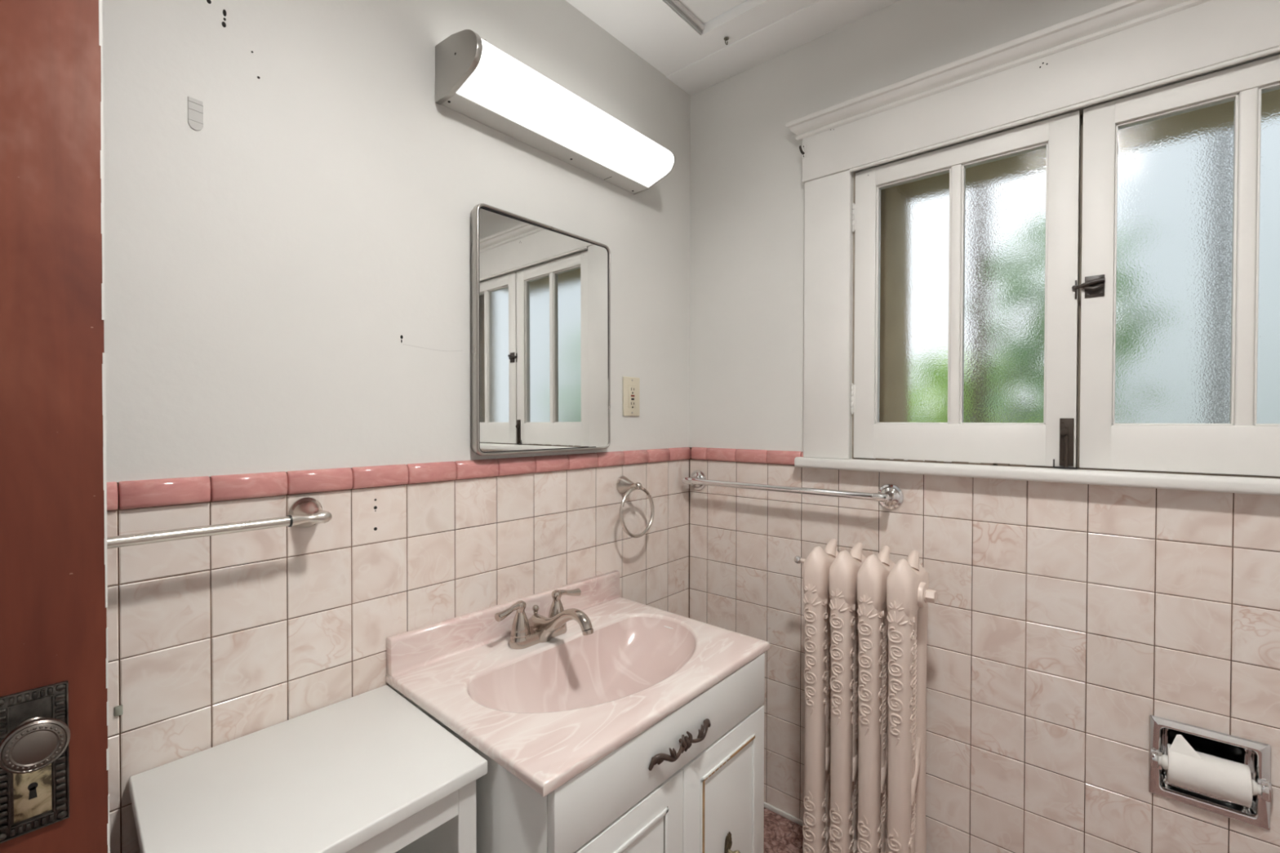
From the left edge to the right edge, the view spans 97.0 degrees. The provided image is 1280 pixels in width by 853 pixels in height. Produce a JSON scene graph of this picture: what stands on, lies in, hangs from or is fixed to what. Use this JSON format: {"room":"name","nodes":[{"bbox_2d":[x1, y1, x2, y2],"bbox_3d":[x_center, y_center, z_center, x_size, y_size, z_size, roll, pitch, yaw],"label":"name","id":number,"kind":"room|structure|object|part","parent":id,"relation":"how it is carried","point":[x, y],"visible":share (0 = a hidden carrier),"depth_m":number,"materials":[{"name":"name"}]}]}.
{"room":"bathroom","nodes":[
{"label":"bathroom","id":0,"kind":"room"},
{"bbox_2d":[0,0,110,852],"bbox_3d":[-0.822,0.150,0.331,0.088,2.008,0.750,1,1,40],"label":"door","id":1,"kind":"structure","parent":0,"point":[55,750],"depth_m":0.59,"materials":[{"name":"red wood"}]},
{"bbox_3d":[-0.622,0.372,0.580,0.001,0.054,0.027,1,1,40],"label":"lock plate","id":2,"kind":"part","parent":1,"relation":"part of","materials":[{"name":"gold metal"}]},
{"bbox_3d":[-0.622,0.341,0.579,0.005,0.145,0.054,1,1,40],"label":"escutcheon plate","id":3,"kind":"part","parent":1,"relation":"part of","materials":[{"name":"metal"}]},
{"bbox_3d":[-0.603,0.310,0.562,0.051,0.050,0.050,1,1,40],"label":"knob","id":4,"kind":"part","parent":1,"relation":"part of","materials":[{"name":"silver metal"}]},
{"bbox_2d":[102,0,690,852],"bbox_3d":[-0.602,0.032,1.088,0.149,2.250,2.530,1,1,40],"label":"wall","id":5,"kind":"structure","parent":0,"point":[287,276],"depth_m":1.03,"materials":[{"name":"paint"}]},
{"bbox_2d":[114,704,123,716],"bbox_3d":[-0.751,0.409,0.816,0.003,0.014,0.009,1,1,40],"label":"clip","id":6,"kind":"object","parent":5,"relation":"attached to","point":[118,710],"visible":1,"depth_m":0.81,"materials":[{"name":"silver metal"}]},
{"bbox_2d":[187,96,203,130],"bbox_3d":[-0.690,-0.484,0.879,0.002,0.048,0.019,1,1,40],"label":"tape strip","id":7,"kind":"object","parent":5,"relation":"attached to","point":[195,107],"visible":1,"depth_m":0.88,"materials":[{"name":"grey"}]},
{"bbox_2d":[106,497,331,548],"bbox_3d":[-0.757,0.155,0.741,0.084,0.054,0.664,1,1,40],"label":"towel bar","id":8,"kind":"object","parent":5,"relation":"attached to","point":[306,512],"visible":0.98,"depth_m":0.86,"materials":[{"name":"silver metal"}]},
{"bbox_3d":[-0.565,0.152,0.979,0.068,0.054,0.054,1,1,40],"label":"post","id":9,"kind":"part","parent":8,"relation":"part of","materials":[{"name":"silver metal"}]},
{"bbox_2d":[386,570,621,676],"bbox_3d":[-0.275,0.447,1.353,0.027,0.072,0.656,1,1,40],"label":"backsplash","id":10,"kind":"structure","parent":5,"relation":"attached to","point":[412,650],"depth_m":1.24,"materials":[{"name":"stone"}]},
{"bbox_2d":[470,203,610,455],"bbox_3d":[-0.229,-0.214,1.400,0.033,0.554,0.422,1,1,40],"label":"wall mirror","id":11,"kind":"object","parent":5,"relation":"attached to","point":[540,293],"visible":1,"depth_m":1.36,"materials":[{"name":"silver metal"}]},
{"bbox_2d":[435,29,675,194],"bbox_3d":[-0.164,-0.738,1.375,0.154,0.118,0.636,1,1,40],"label":"vanity light","id":12,"kind":"object","parent":5,"relation":"attached to","point":[475,79],"visible":1,"depth_m":1.27,"materials":[{"name":"grey plastic"}]},
{"bbox_2d":[622,376,639,416],"bbox_3d":[-0.024,-0.088,1.660,0.010,0.114,0.070,1,1,40],"label":"wall outlet","id":13,"kind":"object","parent":5,"relation":"attached to","point":[631,385],"visible":1,"depth_m":1.65,"materials":[{"name":"beige plastic"}]},
{"bbox_2d":[628,384,635,408],"bbox_3d":[-0.022,-0.088,1.658,0.002,0.067,0.033,1,1,40],"label":"socket","id":14,"kind":"object","parent":13,"relation":"attached to","point":[632,388],"depth_m":1.66,"materials":[{"name":"beige plastic"}]},
{"bbox_2d":[616,475,654,537],"bbox_3d":[-0.024,0.228,1.611,0.072,0.171,0.145,1,1,40],"label":"towel ring","id":15,"kind":"object","parent":5,"relation":"attached to","point":[624,484],"visible":1,"depth_m":1.61,"materials":[{"name":"silver metal"}]},
{"bbox_3d":[-0.024,0.167,1.611,0.072,0.050,0.050,1,1,40],"label":"post","id":16,"kind":"part","parent":15,"relation":"part of","materials":[{"name":"silver metal"}]},
{"bbox_2d":[564,0,818,75],"bbox_3d":[-0.115,-1.139,0.016,2.260,0.120,3.510,1,1,40],"label":"ceiling","id":17,"kind":"structure","parent":0,"point":[652,29],"depth_m":1.55,"materials":[{"name":"paint"}]},
{"bbox_2d":[663,0,747,34],"bbox_3d":[0.233,-1.112,1.097,0.733,0.038,0.666,1,1,40],"label":"ceiling hatch","id":18,"kind":"object","parent":17,"relation":"attached to","point":[696,13],"visible":1,"depth_m":1.51,"materials":[{"name":"paint"}]},
{"bbox_3d":[0.233,-1.123,1.097,0.725,0.016,0.658,1,1,40],"label":"panel","id":19,"kind":"part","parent":18,"relation":"part of","materials":[{"name":"paint"}]},
{"bbox_2d":[724,36,728,44],"bbox_3d":[0.244,-1.086,1.597,0.015,0.017,0.015,1,1,40],"label":"ceiling hook","id":20,"kind":"object","parent":17,"relation":"attached to","point":[726,38],"visible":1,"depth_m":1.59,"materials":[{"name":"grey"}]},
{"bbox_2d":[763,807,803,852],"bbox_3d":[-0.119,1.196,0.044,2.260,0.050,3.510,1,1,40],"label":"floor","id":21,"kind":"structure","parent":0,"point":[781,834],"depth_m":1.60,"materials":[{"name":"pink carpet"}]},
{"bbox_2d":[128,684,487,852],"bbox_3d":[-0.489,0.835,0.843,0.367,0.652,0.404,1,1,40],"label":"base cabinet","id":22,"kind":"object","parent":21,"relation":"on","point":[370,771],"visible":1,"depth_m":0.82,"materials":[{"name":"white wood"}]},
{"bbox_3d":[-0.372,0.847,0.733,0.017,0.630,0.364,1,1,40],"label":"frame","id":23,"kind":"part","parent":22,"relation":"part of","materials":[{"name":"white wood"}]},
{"bbox_2d":[388,626,764,852],"bbox_3d":[-0.097,0.831,1.181,0.524,0.652,0.614,1,1,40],"label":"vanity cabinet","id":24,"kind":"object","parent":21,"relation":"on","point":[692,781],"visible":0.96,"depth_m":0.98,"materials":[{"name":"white wood"}]},
{"bbox_2d":[386,570,769,796],"bbox_3d":[-0.102,0.516,1.194,0.499,0.204,0.678,1,1,40],"label":"sink","id":25,"kind":"object","parent":24,"relation":"in","point":[547,713],"visible":0.94,"depth_m":1.17,"materials":[{"name":"stone"}]},
{"bbox_2d":[494,588,593,648],"bbox_3d":[-0.220,0.436,1.264,0.203,0.099,0.214,0,1,-14],"label":"faucet","id":26,"kind":"object","parent":25,"relation":"on","point":[525,633],"visible":1,"depth_m":1.25,"materials":[{"name":"silver metal"}]},
{"bbox_3d":[-0.283,0.401,1.230,0.021,0.028,0.071,1,1,36],"label":"lever","id":27,"kind":"part","parent":26,"relation":"part of","materials":[{"name":"silver metal"}]},
{"bbox_3d":[-0.265,0.424,1.256,0.044,0.074,0.044,1,1,40],"label":"handle","id":28,"kind":"part","parent":26,"relation":"part of","materials":[{"name":"silver metal"}]},
{"bbox_3d":[-0.241,0.428,1.305,0.015,0.032,0.015,1,1,40],"label":"lift rod","id":29,"kind":"part","parent":26,"relation":"part of","materials":[{"name":"silver metal"}]},
{"bbox_3d":[-0.197,0.423,1.336,0.044,0.074,0.044,1,1,40],"label":"handle","id":30,"kind":"part","parent":26,"relation":"part of","materials":[{"name":"silver metal"}]},
{"bbox_3d":[-0.179,0.439,1.252,0.198,0.094,0.045,1,1,40],"label":"spout","id":31,"kind":"part","parent":26,"relation":"part of","materials":[{"name":"silver metal"}]},
{"bbox_3d":[-0.174,0.400,1.358,0.021,0.028,0.071,1,1,45],"label":"lever","id":32,"kind":"part","parent":26,"relation":"part of","materials":[{"name":"silver metal"}]},
{"bbox_3d":[-0.070,0.554,1.184,0.289,0.125,0.554,1,1,40],"label":"bowl","id":33,"kind":"part","parent":25,"relation":"part of","materials":[{"name":"stone"}]},
{"bbox_3d":[-0.027,0.855,0.920,0.016,0.462,0.305,1,1,40],"label":"door","id":34,"kind":"part","parent":24,"relation":"part of","materials":[{"name":"white wood"}]},
{"bbox_3d":[-0.020,0.851,0.913,0.004,0.368,0.211,1,1,40],"label":"moulding","id":35,"kind":"part","parent":24,"relation":"part of","materials":[{"name":"white wood"}]},
{"bbox_3d":[0.073,0.563,1.033,0.016,0.112,0.614,1,1,40],"label":"drawer","id":36,"kind":"part","parent":24,"relation":"part of","materials":[{"name":"white wood"}]},
{"bbox_3d":[0.080,0.564,1.012,0.023,0.033,0.183,1,1,40],"label":"drawer pull","id":37,"kind":"part","parent":24,"relation":"part of","materials":[{"name":"brown metal"}]},
{"bbox_3d":[0.172,0.852,1.153,0.016,0.462,0.304,1,1,40],"label":"door","id":38,"kind":"part","parent":24,"relation":"part of","materials":[{"name":"white wood"}]},
{"bbox_3d":[0.182,0.849,1.149,0.004,0.368,0.206,1,1,40],"label":"moulding","id":39,"kind":"part","parent":24,"relation":"part of","materials":[{"name":"white wood"}]},
{"bbox_3d":[0.178,0.856,1.141,0.009,0.078,0.020,1,1,40],"label":"knob plate","id":40,"kind":"part","parent":24,"relation":"part of","materials":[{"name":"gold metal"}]},
{"bbox_3d":[0.188,0.856,1.133,0.028,0.021,0.021,1,1,40],"label":"knob","id":41,"kind":"part","parent":24,"relation":"part of","materials":[{"name":"gold metal"}]},
{"bbox_2d":[794,538,937,852],"bbox_3d":[0.562,0.724,1.362,0.406,0.865,0.187,1,1,40],"label":"radiator","id":42,"kind":"object","parent":21,"relation":"on","point":[865,640],"visible":1,"depth_m":1.32,"materials":[{"name":"metal"}]},
{"bbox_2d":[688,0,1279,852],"bbox_3d":[1.013,0.033,1.249,2.123,2.250,0.149,1,1,40],"label":"wall","id":43,"kind":"structure","parent":0,"point":[1064,617],"depth_m":1.35,"materials":[{"name":"paint"}]},
{"bbox_2d":[666,0,900,95],"bbox_3d":[0.886,-1.090,1.178,2.004,0.004,0.132,1,1,40],"label":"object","id":44,"kind":"structure","parent":43,"relation":"attached to","point":[820,18],"depth_m":1.61,"materials":[{"name":"paint"}]},
{"bbox_2d":[764,801,804,826],"bbox_3d":[0.922,1.151,1.249,1.997,0.014,0.008,1,1,40],"label":"baseboard","id":45,"kind":"structure","parent":43,"relation":"attached to","point":[774,809],"depth_m":1.67,"materials":[{"name":"wood"}]},
{"bbox_2d":[682,470,903,508],"bbox_3d":[0.398,0.179,1.640,0.669,0.065,0.075,1,1,40],"label":"towel bar","id":46,"kind":"object","parent":43,"relation":"attached to","point":[889,495],"visible":1,"depth_m":1.54,"materials":[{"name":"silver metal"}]},
{"bbox_3d":[0.172,0.176,1.840,0.065,0.065,0.062,1,1,40],"label":"post","id":47,"kind":"part","parent":46,"relation":"part of","materials":[{"name":"silver metal"}]},
{"bbox_3d":[0.632,0.182,1.448,0.065,0.065,0.062,1,1,40],"label":"post","id":48,"kind":"part","parent":46,"relation":"part of","materials":[{"name":"silver metal"}]},
{"bbox_2d":[785,0,1279,495],"bbox_3d":[0.974,-0.369,1.250,1.318,0.978,0.191,1,1,40],"label":"window","id":49,"kind":"structure","parent":43,"relation":"in","point":[1092,297],"depth_m":1.23,"materials":[{"name":"wood"}]},
{"bbox_2d":[799,145,805,158],"bbox_3d":[0.454,-0.773,1.587,0.020,0.035,0.010,0,1,-35],"label":"plate","id":50,"kind":"object","parent":49,"relation":"attached to","point":[802,148],"visible":1,"depth_m":1.59,"materials":[{"name":"metal"}]},
{"bbox_3d":[0.460,-0.773,1.592,0.010,0.035,0.002,1,1,40],"label":"plate","id":51,"kind":"part","parent":50,"relation":"part of","materials":[{"name":"metal"}]},
{"bbox_3d":[0.520,-0.301,1.570,0.129,0.776,0.022,1,1,40],"label":"casing","id":52,"kind":"part","parent":49,"relation":"part of","materials":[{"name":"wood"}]},
{"bbox_3d":[0.700,-0.320,1.451,0.177,0.628,0.004,1,1,40],"label":"pane","id":53,"kind":"part","parent":49,"relation":"part of","materials":[{"name":"clear glass"}]},
{"bbox_3d":[0.771,-0.297,1.386,0.478,0.768,0.034,1,1,40],"label":"sash","id":54,"kind":"part","parent":49,"relation":"part of","materials":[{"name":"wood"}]},
{"bbox_3d":[0.930,-0.831,1.192,1.318,0.052,0.055,1,1,40],"label":"crown moulding","id":55,"kind":"part","parent":49,"relation":"part of","materials":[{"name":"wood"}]},
{"bbox_3d":[0.849,-0.318,1.324,0.171,0.628,0.004,1,1,40],"label":"pane","id":56,"kind":"part","parent":49,"relation":"part of","materials":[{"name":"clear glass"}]},
{"bbox_3d":[0.948,0.106,1.224,1.268,0.028,0.092,1,1,40],"label":"sill","id":57,"kind":"part","parent":49,"relation":"part of","materials":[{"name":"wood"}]},
{"bbox_3d":[0.939,-0.744,1.204,1.244,0.138,0.028,1,1,40],"label":"head casing","id":58,"kind":"part","parent":49,"relation":"part of","materials":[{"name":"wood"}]},
{"bbox_3d":[0.920,0.044,1.227,0.015,0.088,0.013,1,1,40],"label":"bolt knob","id":59,"kind":"part","parent":49,"relation":"part of","materials":[{"name":"brown metal"}]},
{"bbox_3d":[0.924,0.082,1.230,0.044,0.020,0.010,1,1,40],"label":"strike plate","id":60,"kind":"part","parent":49,"relation":"part of","materials":[{"name":"black metal"}]},
{"bbox_3d":[1.068,-0.316,1.137,0.179,0.628,0.004,1,1,40],"label":"pane","id":61,"kind":"part","parent":49,"relation":"part of","materials":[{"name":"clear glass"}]},
{"bbox_3d":[1.139,-0.293,1.072,0.478,0.768,0.034,1,1,40],"label":"sash","id":62,"kind":"part","parent":49,"relation":"part of","materials":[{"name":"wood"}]},
{"bbox_3d":[1.220,-0.314,1.007,0.173,0.628,0.004,1,1,40],"label":"pane","id":63,"kind":"part","parent":49,"relation":"part of","materials":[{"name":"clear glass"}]},
{"bbox_2d":[1148,715,1271,830],"bbox_3d":[1.105,0.664,1.105,0.166,0.158,0.070,1,1,40],"label":"paper holder","id":64,"kind":"object","parent":43,"relation":"attached to","point":[1256,755],"visible":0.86,"depth_m":1.10,"materials":[{"name":"silver metal"}]},
{"bbox_3d":[1.033,0.668,1.133,0.018,0.036,0.014,1,1,40],"label":"arm","id":65,"kind":"part","parent":64,"relation":"part of","materials":[{"name":"silver metal"}]},
{"bbox_2d":[1166,734,1252,807],"bbox_3d":[1.091,0.655,1.089,0.112,0.098,0.072,1,1,40],"label":"toilet roll","id":66,"kind":"object","parent":64,"relation":"on","point":[1188,768],"visible":0.98,"depth_m":1.07,"materials":[{"name":"paper"}]},
{"bbox_3d":[1.145,0.670,1.038,0.018,0.036,0.014,1,1,40],"label":"arm","id":67,"kind":"part","parent":64,"relation":"part of","materials":[{"name":"silver metal"}]}
]}

